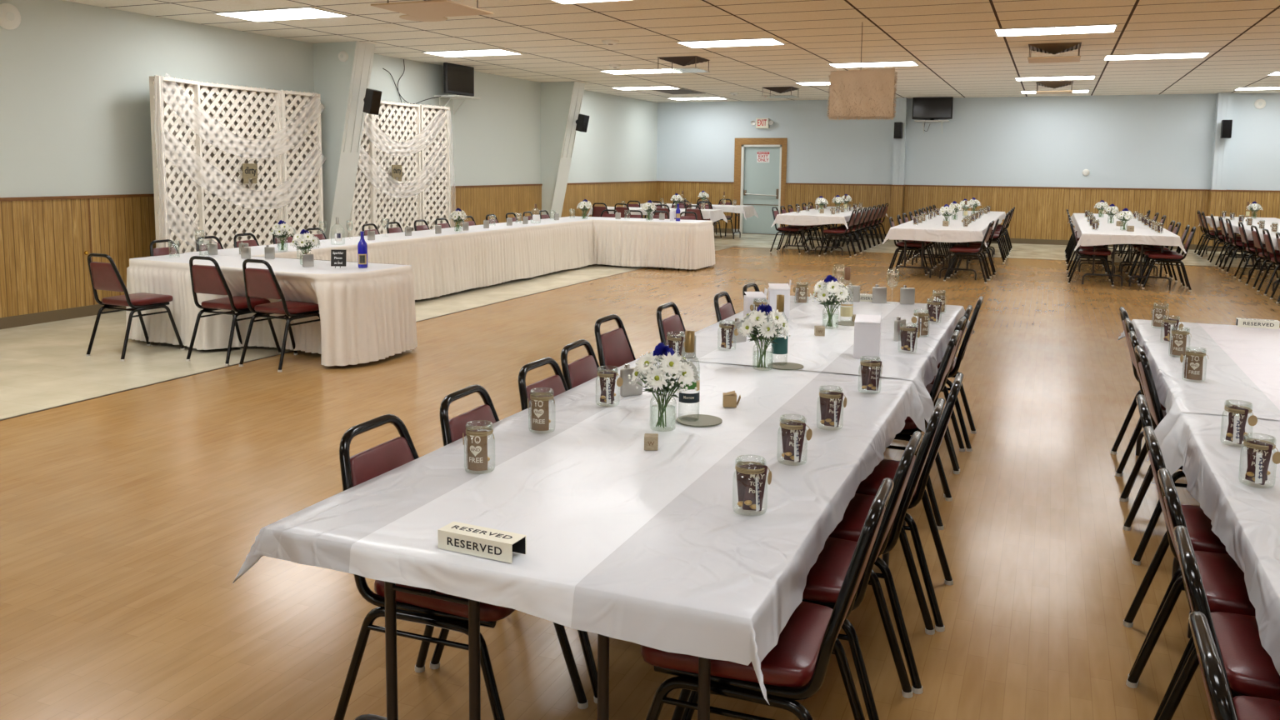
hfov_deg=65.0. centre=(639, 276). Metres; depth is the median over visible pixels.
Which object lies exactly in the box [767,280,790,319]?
gift box
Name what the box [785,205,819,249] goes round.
chair
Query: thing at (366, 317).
table skirt
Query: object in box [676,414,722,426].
coaster
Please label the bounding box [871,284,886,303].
flask
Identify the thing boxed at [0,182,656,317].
wainscoting
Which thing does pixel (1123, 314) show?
chair
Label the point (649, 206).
flower vase
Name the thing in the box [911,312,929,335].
jar
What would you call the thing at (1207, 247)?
folding table
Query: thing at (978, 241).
folding table
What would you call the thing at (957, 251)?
chair
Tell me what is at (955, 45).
ceiling
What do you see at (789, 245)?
folding table
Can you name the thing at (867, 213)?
chair
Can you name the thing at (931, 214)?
jar
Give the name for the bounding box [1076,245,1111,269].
folding table
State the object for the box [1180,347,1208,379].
jar
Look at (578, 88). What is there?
trim
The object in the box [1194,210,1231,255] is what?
chair
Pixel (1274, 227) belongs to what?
jar
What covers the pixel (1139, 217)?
jar
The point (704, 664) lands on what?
folding table
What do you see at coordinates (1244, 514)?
tablecloth
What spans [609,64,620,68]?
smoke detector
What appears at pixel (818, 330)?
wooden block
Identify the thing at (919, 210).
chair
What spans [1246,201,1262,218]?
flower vase
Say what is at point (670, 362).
flower vase
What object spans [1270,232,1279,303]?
chair
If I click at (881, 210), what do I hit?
chair
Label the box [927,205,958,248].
chair
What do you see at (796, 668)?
chair
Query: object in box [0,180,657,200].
trim
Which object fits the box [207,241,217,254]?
jar
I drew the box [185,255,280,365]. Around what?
chair
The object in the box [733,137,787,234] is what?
door
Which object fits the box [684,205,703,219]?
chair
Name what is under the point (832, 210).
jar
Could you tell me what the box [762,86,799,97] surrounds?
air baffle
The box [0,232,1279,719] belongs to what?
floor
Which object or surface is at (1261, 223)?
jar
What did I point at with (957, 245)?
chair
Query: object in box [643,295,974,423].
tablecloth
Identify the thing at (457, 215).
flower vase
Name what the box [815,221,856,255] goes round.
folding table
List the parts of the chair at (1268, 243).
leg, backrest, frame, leg, seat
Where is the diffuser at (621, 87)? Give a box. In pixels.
[614,86,674,89]
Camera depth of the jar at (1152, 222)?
14.81 m
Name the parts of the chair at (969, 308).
seat, leg, leg, frame, backrest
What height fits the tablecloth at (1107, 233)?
0.249 m
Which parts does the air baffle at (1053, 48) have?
baffle plate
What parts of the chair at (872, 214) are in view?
leg, leg, frame, backrest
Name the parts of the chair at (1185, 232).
leg, leg, seat, frame, leg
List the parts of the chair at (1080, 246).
leg, seat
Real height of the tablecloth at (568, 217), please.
0.006 m
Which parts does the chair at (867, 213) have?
leg, leg, frame, backrest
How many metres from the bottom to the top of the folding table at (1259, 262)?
0.733 m
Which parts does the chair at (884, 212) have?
leg, frame, backrest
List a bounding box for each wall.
[0,0,657,197]
[656,92,1279,234]
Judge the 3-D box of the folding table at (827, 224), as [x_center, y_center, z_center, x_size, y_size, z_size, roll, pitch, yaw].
[4.152,-1.099,21.812,0.618,0.733,2.294,3,7,22]
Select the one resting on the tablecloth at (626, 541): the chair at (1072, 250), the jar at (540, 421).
the jar at (540, 421)
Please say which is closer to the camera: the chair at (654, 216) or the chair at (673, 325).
the chair at (673, 325)
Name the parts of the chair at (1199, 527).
frame, leg, leg, seat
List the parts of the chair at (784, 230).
backrest, leg, leg, frame, seat, leg, leg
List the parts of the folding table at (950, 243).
leg, leg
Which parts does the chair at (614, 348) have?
backrest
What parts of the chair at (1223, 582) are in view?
leg, backrest, leg, frame, seat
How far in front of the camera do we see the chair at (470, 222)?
14.62 m
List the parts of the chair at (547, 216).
backrest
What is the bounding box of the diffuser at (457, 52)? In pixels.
[426,50,518,56]
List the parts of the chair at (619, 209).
backrest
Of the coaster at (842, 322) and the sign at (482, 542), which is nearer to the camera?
the sign at (482, 542)
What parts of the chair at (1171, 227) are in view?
leg, leg, seat, frame, leg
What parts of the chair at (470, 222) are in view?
backrest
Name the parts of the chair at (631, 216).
backrest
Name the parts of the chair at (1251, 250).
leg, backrest, leg, frame, seat, leg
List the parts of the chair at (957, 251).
leg, leg, seat, frame, leg, leg, backrest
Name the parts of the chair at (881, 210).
leg, leg, frame, backrest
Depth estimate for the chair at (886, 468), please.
3.52 m
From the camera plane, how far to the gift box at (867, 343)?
4.55 m
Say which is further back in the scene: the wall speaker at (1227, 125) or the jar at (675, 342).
the wall speaker at (1227, 125)
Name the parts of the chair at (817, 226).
leg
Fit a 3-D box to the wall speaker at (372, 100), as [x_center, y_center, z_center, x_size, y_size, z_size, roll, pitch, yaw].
[-3.559,-2.314,13.320,0.259,0.347,0.169,6,8,40]
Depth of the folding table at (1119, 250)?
18.43 m
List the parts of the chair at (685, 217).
backrest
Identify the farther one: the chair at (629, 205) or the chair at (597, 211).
the chair at (629, 205)
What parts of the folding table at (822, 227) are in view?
leg, leg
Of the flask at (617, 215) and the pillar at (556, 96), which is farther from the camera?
the pillar at (556, 96)
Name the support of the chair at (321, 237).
on the floor
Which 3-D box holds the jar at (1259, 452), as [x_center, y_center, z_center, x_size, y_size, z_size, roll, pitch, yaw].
[1.707,0.509,2.773,0.087,0.136,0.087,1,6,3]
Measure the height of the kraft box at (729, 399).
0.052 m
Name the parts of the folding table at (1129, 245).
leg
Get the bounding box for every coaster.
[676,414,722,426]
[767,362,803,369]
[835,320,854,325]
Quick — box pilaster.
[892,92,1233,189]
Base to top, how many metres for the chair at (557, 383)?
0.863 m
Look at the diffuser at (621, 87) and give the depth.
20.38 m
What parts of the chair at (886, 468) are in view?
seat, leg, frame, leg, backrest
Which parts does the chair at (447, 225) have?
backrest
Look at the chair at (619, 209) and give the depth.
20.20 m
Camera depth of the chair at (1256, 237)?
14.00 m
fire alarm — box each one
[0,3,20,29]
[338,50,348,61]
[1254,99,1265,109]
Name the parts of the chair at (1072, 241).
leg, leg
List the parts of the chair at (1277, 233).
leg, frame, backrest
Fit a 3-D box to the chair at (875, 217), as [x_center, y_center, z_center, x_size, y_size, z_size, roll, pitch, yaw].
[4.701,-1.075,21.047,0.613,0.863,0.454,3,7,23]
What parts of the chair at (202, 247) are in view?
backrest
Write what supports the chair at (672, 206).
on the floor
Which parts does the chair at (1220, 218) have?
leg, backrest, frame, leg, seat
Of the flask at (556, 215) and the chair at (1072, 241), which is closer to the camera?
the flask at (556, 215)
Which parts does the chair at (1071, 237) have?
leg, leg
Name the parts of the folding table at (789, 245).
leg, leg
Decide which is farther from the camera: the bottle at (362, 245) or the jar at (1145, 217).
the jar at (1145, 217)
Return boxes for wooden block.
[644,433,658,450]
[814,325,824,336]
[851,314,855,321]
[942,220,948,226]
[1116,220,1123,226]
[1126,225,1134,231]
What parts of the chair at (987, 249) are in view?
leg, seat, leg, leg, frame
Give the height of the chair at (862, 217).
0.863 m
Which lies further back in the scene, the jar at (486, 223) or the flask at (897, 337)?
the jar at (486, 223)
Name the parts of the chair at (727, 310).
backrest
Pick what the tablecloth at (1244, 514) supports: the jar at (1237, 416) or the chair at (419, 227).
the jar at (1237, 416)
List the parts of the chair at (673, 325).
backrest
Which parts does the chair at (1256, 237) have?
leg, backrest, frame, leg, seat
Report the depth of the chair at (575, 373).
4.21 m
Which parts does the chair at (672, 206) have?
backrest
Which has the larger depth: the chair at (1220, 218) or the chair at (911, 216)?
the chair at (911, 216)
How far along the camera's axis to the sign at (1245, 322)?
5.58 m
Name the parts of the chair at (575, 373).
backrest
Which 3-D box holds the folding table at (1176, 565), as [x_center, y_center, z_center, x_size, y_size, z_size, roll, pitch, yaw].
[2.697,0.756,4.683,0.598,0.733,2.414,3,7,22]
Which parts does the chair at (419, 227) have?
backrest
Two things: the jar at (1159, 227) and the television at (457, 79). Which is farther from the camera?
the television at (457, 79)
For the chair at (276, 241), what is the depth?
11.04 m
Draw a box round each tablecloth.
[129,253,411,274]
[184,218,591,256]
[233,357,925,704]
[559,216,706,222]
[586,206,727,222]
[640,203,758,219]
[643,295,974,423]
[770,206,887,229]
[882,210,1005,246]
[1068,213,1186,253]
[1118,319,1279,460]
[1152,412,1279,675]
[1198,215,1279,249]
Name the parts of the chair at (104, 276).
leg, backrest, frame, leg, leg, seat, leg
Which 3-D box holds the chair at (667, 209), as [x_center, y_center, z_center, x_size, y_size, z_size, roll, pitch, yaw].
[0.541,-1.018,20.154,0.454,0.863,0.613,3,7,23]
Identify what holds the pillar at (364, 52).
attached to the wall at (75, 114)
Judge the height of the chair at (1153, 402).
0.863 m
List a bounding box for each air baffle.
[370,0,493,18]
[657,55,709,72]
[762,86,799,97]
[1027,42,1081,63]
[1035,80,1073,94]
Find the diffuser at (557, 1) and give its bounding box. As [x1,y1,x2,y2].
[555,0,612,3]
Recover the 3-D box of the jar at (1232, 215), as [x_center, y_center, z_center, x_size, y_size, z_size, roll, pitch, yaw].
[10.668,-1.075,18.091,0.087,0.136,0.087,-1,6,-11]
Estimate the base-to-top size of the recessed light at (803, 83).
0.012 m
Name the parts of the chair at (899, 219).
leg, leg, frame, seat, leg, leg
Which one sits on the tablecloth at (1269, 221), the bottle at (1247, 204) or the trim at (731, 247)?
the bottle at (1247, 204)
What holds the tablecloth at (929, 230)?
on the folding table at (906, 242)
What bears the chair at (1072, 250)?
on the floor
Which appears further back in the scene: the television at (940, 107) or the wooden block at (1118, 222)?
the television at (940, 107)
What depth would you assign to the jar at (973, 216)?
16.72 m
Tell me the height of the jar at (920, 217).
0.136 m
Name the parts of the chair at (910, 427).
seat, leg, frame, leg, backrest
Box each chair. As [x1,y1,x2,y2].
[85,253,184,361]
[149,239,179,256]
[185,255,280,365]
[195,235,223,251]
[233,233,259,248]
[239,259,319,371]
[272,230,293,244]
[306,227,326,239]
[333,414,588,719]
[361,223,379,235]
[386,221,403,233]
[414,219,429,230]
[430,384,597,703]
[435,217,450,228]
[462,215,475,225]
[485,214,498,224]
[505,212,518,221]
[518,357,568,410]
[523,211,532,219]
[539,210,549,219]
[560,339,600,389]
[591,202,609,216]
[594,314,635,371]
[600,209,616,217]
[614,203,630,217]
[625,210,643,218]
[627,200,639,207]
[640,477,894,719]
[644,200,662,218]
[652,210,669,219]
[654,204,669,218]
[656,301,685,345]
[670,201,685,208]
[677,200,689,208]
[680,211,697,219]
[681,430,922,719]
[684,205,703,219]
[695,198,709,204]
[695,202,710,220]
[697,200,721,238]
[714,290,735,322]
[715,199,733,237]
[742,282,759,299]
[770,206,806,254]
[778,205,813,251]
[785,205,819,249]
[794,204,826,245]
[800,203,832,244]
[806,202,837,243]
[818,209,856,257]
[825,208,862,254]
[828,397,945,694]
[831,207,866,252]
[836,206,871,250]
[842,205,875,248]
[848,204,880,246]
[853,204,884,244]
[855,372,964,631]
[858,203,888,241]
[885,330,959,529]
[886,216,929,274]
[895,215,934,269]
[900,213,940,266]
[907,211,944,262]
[912,210,948,259]
[916,208,951,256]
[921,207,953,252]
[925,206,955,250]
[925,315,966,497]
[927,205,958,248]
[929,305,972,471]
[937,295,983,451]
[943,221,992,283]
[946,220,994,279]
[954,218,999,275]
[968,212,1008,263]
[990,210,1010,259]
[991,209,1012,255]
[996,206,1014,249]
[996,208,1014,252]
[1064,209,1077,254]
[1065,211,1076,259]
[1065,214,1104,266]
[1065,216,1107,273]
[1066,220,1109,279]
[1067,222,1114,285]
[1110,306,1141,474]
[1115,210,1150,252]
[1115,318,1165,500]
[1117,212,1159,259]
[1119,330,1166,527]
[1122,215,1165,266]
[1122,345,1187,564]
[1122,394,1228,682]
[1125,220,1174,277]
[1125,425,1255,719]
[1129,221,1180,281]
[1136,224,1189,287]
[1140,226,1195,290]
[1157,467,1279,719]
[1173,525,1279,719]
[1188,610,1236,719]
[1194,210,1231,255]
[1198,211,1237,259]
[1207,214,1248,264]
[1215,215,1258,268]
[1221,218,1269,274]
[1233,221,1279,280]
[1245,225,1279,288]
[1256,228,1279,294]
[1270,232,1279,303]
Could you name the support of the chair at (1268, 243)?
on the floor
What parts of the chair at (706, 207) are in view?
backrest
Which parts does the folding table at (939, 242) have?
leg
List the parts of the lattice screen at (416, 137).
panel frame, panel frame, panel frame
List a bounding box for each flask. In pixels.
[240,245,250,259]
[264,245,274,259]
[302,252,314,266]
[522,215,528,224]
[554,212,559,219]
[615,211,620,219]
[620,364,642,396]
[647,212,653,219]
[659,212,664,219]
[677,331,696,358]
[731,318,746,343]
[845,283,859,301]
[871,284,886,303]
[893,316,906,341]
[900,285,914,304]
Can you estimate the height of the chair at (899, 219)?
0.863 m
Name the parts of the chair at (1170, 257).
leg, leg, seat, frame, leg, leg, backrest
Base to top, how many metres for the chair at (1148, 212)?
0.863 m
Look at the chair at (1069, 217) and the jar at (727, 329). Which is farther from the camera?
the chair at (1069, 217)
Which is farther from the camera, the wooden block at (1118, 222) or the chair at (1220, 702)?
the wooden block at (1118, 222)
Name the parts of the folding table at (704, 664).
leg, leg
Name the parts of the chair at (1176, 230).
leg, leg, seat, frame, leg, leg, backrest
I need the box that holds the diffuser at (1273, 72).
[1270,71,1279,74]
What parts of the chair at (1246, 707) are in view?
backrest, frame, seat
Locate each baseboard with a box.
[0,304,126,329]
[714,228,1233,251]
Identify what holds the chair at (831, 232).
on the floor
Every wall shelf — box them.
[434,95,480,114]
[914,120,949,133]
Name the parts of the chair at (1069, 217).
leg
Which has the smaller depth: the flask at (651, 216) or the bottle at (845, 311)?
the bottle at (845, 311)
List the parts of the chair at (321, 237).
backrest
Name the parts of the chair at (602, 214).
backrest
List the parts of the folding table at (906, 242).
leg, leg, leg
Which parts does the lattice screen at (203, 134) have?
panel frame, panel frame, panel frame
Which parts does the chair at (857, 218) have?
seat, leg, leg, frame, backrest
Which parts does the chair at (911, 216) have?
frame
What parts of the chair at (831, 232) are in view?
leg, leg, seat, frame, leg, leg, backrest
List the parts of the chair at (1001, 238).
leg, leg, frame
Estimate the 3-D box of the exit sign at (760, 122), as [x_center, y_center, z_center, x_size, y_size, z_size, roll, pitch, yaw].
[2.926,-3.650,23.981,0.554,0.240,0.100,3,7,22]
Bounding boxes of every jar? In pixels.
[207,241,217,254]
[238,241,248,254]
[367,229,374,239]
[405,225,411,235]
[435,224,441,234]
[462,221,469,230]
[462,420,494,473]
[483,219,489,228]
[506,217,512,225]
[527,390,554,430]
[596,366,623,404]
[666,335,684,361]
[700,203,704,209]
[719,320,739,349]
[732,455,771,514]
[750,298,767,310]
[776,414,812,462]
[792,283,809,302]
[816,385,846,429]
[830,208,834,214]
[857,355,882,393]
[900,322,919,352]
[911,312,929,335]
[913,216,919,224]
[917,215,923,222]
[920,214,926,220]
[926,299,944,323]
[928,212,933,219]
[930,292,947,312]
[961,217,969,226]
[970,214,976,220]
[975,211,981,218]
[982,207,987,213]
[1085,210,1089,217]
[1090,218,1094,225]
[1092,221,1099,229]
[1133,211,1139,218]
[1136,214,1142,220]
[1141,215,1147,222]
[1144,218,1149,225]
[1147,220,1154,227]
[1150,221,1158,229]
[1150,302,1169,327]
[1153,223,1160,230]
[1157,224,1164,233]
[1160,315,1183,341]
[1167,326,1191,355]
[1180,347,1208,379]
[1220,400,1257,444]
[1221,211,1227,218]
[1230,213,1235,219]
[1238,433,1279,484]
[1239,215,1244,222]
[1245,218,1252,224]
[1257,220,1265,228]
[1270,224,1279,231]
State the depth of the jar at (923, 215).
16.62 m
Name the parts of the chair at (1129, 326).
leg, backrest, frame, leg, seat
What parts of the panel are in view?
cord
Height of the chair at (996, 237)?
0.863 m
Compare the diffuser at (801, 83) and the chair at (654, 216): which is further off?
the diffuser at (801, 83)
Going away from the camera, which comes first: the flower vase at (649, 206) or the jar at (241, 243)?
the jar at (241, 243)
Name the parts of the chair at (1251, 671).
backrest, leg, seat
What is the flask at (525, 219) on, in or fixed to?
on the tablecloth at (255, 250)
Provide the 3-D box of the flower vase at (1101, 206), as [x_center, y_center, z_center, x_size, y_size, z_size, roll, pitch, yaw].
[8.595,-1.258,18.716,0.260,0.324,0.253,-2,7,-19]
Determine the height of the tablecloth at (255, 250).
0.006 m
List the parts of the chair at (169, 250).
backrest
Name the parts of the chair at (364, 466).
leg, backrest, frame, leg, seat, leg, leg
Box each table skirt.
[125,253,417,365]
[254,219,594,299]
[571,215,715,269]
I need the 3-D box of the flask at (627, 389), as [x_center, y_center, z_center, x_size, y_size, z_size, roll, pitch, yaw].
[-0.032,0.390,3.783,0.092,0.120,0.024,-3,7,-29]
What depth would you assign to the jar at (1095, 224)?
14.65 m
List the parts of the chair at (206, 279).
leg, backrest, frame, leg, seat, leg, leg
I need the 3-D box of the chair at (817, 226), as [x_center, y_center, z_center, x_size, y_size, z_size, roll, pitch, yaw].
[3.541,-1.062,20.833,0.613,0.863,0.454,3,7,20]
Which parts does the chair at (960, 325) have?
seat, leg, frame, backrest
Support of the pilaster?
attached to the wall at (1153, 141)
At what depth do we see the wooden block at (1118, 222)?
15.78 m
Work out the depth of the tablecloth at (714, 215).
20.47 m
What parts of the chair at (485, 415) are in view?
leg, frame, backrest, leg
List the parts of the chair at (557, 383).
backrest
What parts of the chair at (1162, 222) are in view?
leg, frame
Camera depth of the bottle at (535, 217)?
14.94 m
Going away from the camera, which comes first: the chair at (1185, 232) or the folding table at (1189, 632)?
the folding table at (1189, 632)
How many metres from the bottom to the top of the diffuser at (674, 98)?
0.005 m
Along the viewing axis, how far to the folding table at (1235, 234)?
17.31 m
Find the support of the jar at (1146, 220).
on the tablecloth at (1107, 233)
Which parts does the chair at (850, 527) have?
seat, leg, frame, leg, backrest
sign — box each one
[242,163,257,183]
[330,249,346,268]
[391,165,402,181]
[437,521,526,563]
[750,118,773,128]
[756,151,769,162]
[860,293,872,301]
[1235,317,1279,329]
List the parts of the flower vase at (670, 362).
flower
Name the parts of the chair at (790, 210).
frame, leg, leg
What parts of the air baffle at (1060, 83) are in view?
baffle plate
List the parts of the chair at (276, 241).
backrest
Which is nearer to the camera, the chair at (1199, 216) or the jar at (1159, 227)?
the jar at (1159, 227)
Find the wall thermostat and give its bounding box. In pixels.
[1082,169,1089,175]
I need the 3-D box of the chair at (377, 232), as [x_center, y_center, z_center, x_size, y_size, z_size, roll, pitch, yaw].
[-3.103,-0.211,12.437,0.613,0.863,0.454,3,7,20]
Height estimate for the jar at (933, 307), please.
0.136 m
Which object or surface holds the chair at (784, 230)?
on the floor
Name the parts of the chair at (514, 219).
backrest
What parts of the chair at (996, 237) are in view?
seat, leg, frame, leg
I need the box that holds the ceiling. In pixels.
[63,0,1279,102]
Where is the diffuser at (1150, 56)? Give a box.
[1105,53,1207,59]
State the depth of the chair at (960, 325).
5.28 m
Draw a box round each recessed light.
[213,6,349,21]
[421,48,523,57]
[550,0,629,4]
[599,68,684,74]
[610,85,680,89]
[666,96,728,99]
[675,37,785,48]
[795,81,829,85]
[827,60,919,68]
[993,24,1118,36]
[1014,75,1095,80]
[1020,89,1089,93]
[1102,51,1210,60]
[1234,86,1279,89]
[1266,70,1279,75]
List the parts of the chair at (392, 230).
backrest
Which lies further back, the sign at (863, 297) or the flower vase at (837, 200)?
the flower vase at (837, 200)
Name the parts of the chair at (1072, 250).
leg, leg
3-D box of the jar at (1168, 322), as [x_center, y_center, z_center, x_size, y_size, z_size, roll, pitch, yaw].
[2.671,0.269,5.056,0.087,0.136,0.087,0,6,-9]
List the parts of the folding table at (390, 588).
leg, leg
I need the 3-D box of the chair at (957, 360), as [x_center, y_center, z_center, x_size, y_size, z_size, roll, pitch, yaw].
[1.707,0.539,6.000,0.613,0.863,0.454,3,7,21]
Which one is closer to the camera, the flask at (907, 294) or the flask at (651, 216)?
the flask at (907, 294)
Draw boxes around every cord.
[382,68,440,104]
[397,59,404,103]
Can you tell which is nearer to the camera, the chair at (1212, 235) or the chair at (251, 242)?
the chair at (251, 242)
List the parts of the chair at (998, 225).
leg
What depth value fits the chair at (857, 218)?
18.96 m
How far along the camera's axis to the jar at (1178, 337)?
4.66 m
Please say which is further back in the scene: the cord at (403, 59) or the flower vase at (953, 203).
the flower vase at (953, 203)
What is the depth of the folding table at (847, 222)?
20.84 m
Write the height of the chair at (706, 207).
0.863 m
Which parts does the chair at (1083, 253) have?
leg, frame, seat, leg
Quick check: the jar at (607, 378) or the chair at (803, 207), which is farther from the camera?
the chair at (803, 207)
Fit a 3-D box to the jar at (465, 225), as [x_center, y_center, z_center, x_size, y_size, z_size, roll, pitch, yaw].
[-2.282,-0.659,13.156,0.024,0.120,0.092,5,8,37]
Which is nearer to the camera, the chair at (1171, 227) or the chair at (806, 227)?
the chair at (1171, 227)
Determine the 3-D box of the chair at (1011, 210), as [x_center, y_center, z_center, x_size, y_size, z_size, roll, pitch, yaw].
[6.757,-0.849,19.171,0.613,0.863,0.454,3,7,19]
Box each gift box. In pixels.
[669,210,674,220]
[743,288,767,320]
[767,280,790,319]
[853,311,882,359]
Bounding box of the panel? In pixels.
[826,21,897,119]
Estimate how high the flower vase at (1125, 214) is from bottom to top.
0.324 m
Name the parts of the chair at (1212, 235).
leg, backrest, frame, leg, seat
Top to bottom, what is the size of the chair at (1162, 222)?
0.863 m
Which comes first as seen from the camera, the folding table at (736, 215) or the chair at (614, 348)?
the chair at (614, 348)
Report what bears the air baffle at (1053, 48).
hanging from the ceiling
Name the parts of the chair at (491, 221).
backrest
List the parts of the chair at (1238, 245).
leg, backrest, leg, frame, seat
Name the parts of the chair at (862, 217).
seat, leg, leg, frame, backrest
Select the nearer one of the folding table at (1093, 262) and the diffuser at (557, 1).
the diffuser at (557, 1)
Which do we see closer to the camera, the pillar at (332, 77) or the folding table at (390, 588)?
the folding table at (390, 588)
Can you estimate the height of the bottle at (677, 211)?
0.272 m
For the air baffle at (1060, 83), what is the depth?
18.11 m
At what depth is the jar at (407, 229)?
12.06 m
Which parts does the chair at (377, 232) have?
backrest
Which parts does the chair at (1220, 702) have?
backrest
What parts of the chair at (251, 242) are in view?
backrest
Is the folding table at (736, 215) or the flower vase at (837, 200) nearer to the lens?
the flower vase at (837, 200)
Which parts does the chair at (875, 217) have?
leg, leg, frame, backrest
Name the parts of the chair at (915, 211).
leg, leg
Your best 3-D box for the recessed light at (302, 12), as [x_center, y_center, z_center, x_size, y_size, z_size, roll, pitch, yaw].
[-3.846,-2.809,10.783,1.280,0.012,0.640,3,7,22]
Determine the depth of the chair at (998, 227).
19.68 m
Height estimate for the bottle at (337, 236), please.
0.286 m
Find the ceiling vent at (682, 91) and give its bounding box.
[653,88,704,94]
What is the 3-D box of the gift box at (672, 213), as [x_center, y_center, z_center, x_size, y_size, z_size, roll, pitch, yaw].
[0.512,-0.962,16.047,0.060,0.150,0.060,3,7,22]
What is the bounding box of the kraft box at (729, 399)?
[722,390,740,407]
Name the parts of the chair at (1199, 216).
backrest, leg, frame, leg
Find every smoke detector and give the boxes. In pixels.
[601,39,619,44]
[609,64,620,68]
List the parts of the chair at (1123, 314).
leg, backrest, frame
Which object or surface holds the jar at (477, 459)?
on the tablecloth at (626, 541)
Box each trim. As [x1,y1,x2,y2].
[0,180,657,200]
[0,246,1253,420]
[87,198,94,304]
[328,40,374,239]
[550,81,585,218]
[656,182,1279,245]
[657,180,1279,192]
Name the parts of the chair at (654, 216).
backrest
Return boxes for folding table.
[355,360,764,719]
[597,370,899,719]
[733,212,740,239]
[782,224,829,254]
[809,224,834,244]
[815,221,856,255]
[832,372,944,525]
[839,221,874,245]
[895,240,944,278]
[915,241,952,264]
[939,240,984,279]
[959,240,993,265]
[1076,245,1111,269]
[1078,244,1123,285]
[1110,244,1138,258]
[1115,244,1154,272]
[1120,244,1171,288]
[1135,431,1180,578]
[1187,610,1192,638]
[1205,227,1252,263]
[1224,232,1279,276]
[1248,242,1279,291]
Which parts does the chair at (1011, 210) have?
leg, frame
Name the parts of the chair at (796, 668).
leg, leg, seat, leg, leg, backrest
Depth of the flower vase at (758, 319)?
4.24 m
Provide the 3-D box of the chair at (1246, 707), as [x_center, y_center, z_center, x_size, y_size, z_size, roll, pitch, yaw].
[1.368,0.976,1.965,0.613,0.863,0.454,3,7,23]
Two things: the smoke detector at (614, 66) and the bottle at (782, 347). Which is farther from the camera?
the smoke detector at (614, 66)
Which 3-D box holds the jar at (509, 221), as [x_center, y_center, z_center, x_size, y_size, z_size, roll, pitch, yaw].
[-1.863,-0.783,14.329,0.092,0.120,0.024,-5,8,-41]
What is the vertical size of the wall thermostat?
0.139 m
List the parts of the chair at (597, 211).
backrest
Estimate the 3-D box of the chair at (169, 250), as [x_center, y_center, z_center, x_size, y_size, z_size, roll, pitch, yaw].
[-4.301,0.093,9.536,0.613,0.863,0.454,3,7,20]
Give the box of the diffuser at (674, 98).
[670,97,724,99]
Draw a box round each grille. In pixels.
[370,90,381,114]
[581,115,589,132]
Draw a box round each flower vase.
[269,220,295,249]
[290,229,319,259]
[448,208,467,230]
[576,199,592,218]
[628,342,699,428]
[640,200,655,219]
[670,193,682,208]
[697,190,709,200]
[736,303,790,369]
[808,275,853,326]
[815,195,828,209]
[831,195,844,207]
[841,194,852,204]
[937,204,955,220]
[949,200,963,219]
[960,198,973,210]
[969,197,980,213]
[1093,200,1109,216]
[1102,204,1119,223]
[1114,208,1134,229]
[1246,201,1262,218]
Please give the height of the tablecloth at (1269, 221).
0.252 m
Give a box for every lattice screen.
[149,75,324,253]
[347,100,450,237]
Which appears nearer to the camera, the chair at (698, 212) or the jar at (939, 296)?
the jar at (939, 296)
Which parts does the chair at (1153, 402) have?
leg, backrest, frame, leg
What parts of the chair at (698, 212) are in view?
backrest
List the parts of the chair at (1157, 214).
leg, frame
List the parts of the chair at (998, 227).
leg, leg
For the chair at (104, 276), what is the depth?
8.24 m
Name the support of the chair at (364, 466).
on the floor
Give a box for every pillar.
[312,41,355,239]
[540,81,574,216]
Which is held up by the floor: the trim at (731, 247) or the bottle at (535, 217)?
the trim at (731, 247)
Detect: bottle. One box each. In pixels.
[335,217,341,240]
[357,230,367,268]
[532,204,540,223]
[675,204,679,220]
[679,330,699,403]
[771,295,788,363]
[839,266,853,317]
[963,200,967,215]
[1245,201,1249,215]
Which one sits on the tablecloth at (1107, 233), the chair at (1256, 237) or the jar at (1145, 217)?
the jar at (1145, 217)
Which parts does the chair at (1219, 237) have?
leg, leg, frame, seat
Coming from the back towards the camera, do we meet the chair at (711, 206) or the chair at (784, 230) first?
the chair at (711, 206)
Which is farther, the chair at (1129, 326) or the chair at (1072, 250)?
the chair at (1072, 250)
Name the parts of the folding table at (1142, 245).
leg, leg, leg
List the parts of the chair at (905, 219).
frame, leg, leg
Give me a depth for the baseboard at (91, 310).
10.03 m
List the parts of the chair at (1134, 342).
leg, leg, backrest, frame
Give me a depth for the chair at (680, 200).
22.31 m
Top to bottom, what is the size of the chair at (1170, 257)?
0.863 m
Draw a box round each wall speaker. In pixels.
[362,88,381,114]
[575,114,589,132]
[893,122,903,138]
[1220,120,1232,138]
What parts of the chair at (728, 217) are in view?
backrest, frame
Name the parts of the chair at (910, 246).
leg, leg, frame, seat, leg, leg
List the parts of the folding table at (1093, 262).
leg, leg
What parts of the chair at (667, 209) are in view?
backrest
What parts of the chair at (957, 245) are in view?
leg, seat, leg, leg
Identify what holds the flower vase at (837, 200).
on the tablecloth at (812, 217)
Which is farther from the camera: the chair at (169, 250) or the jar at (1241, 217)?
the jar at (1241, 217)
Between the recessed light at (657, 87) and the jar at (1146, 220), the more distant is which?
the recessed light at (657, 87)
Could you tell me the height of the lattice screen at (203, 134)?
2.516 m
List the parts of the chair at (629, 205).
backrest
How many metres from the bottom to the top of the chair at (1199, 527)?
0.863 m
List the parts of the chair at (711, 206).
frame, leg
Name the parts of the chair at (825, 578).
leg, seat, leg, frame, leg, backrest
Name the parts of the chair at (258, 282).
leg, backrest, frame, seat, leg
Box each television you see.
[443,62,474,96]
[911,96,953,119]
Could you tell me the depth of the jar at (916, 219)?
15.52 m
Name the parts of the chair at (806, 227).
leg, frame, seat, leg, leg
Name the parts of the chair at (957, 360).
seat, leg, leg, frame, backrest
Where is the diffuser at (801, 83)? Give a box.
[797,82,829,84]
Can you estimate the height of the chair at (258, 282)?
0.863 m
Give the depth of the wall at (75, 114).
11.03 m
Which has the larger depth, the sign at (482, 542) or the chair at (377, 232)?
the chair at (377, 232)

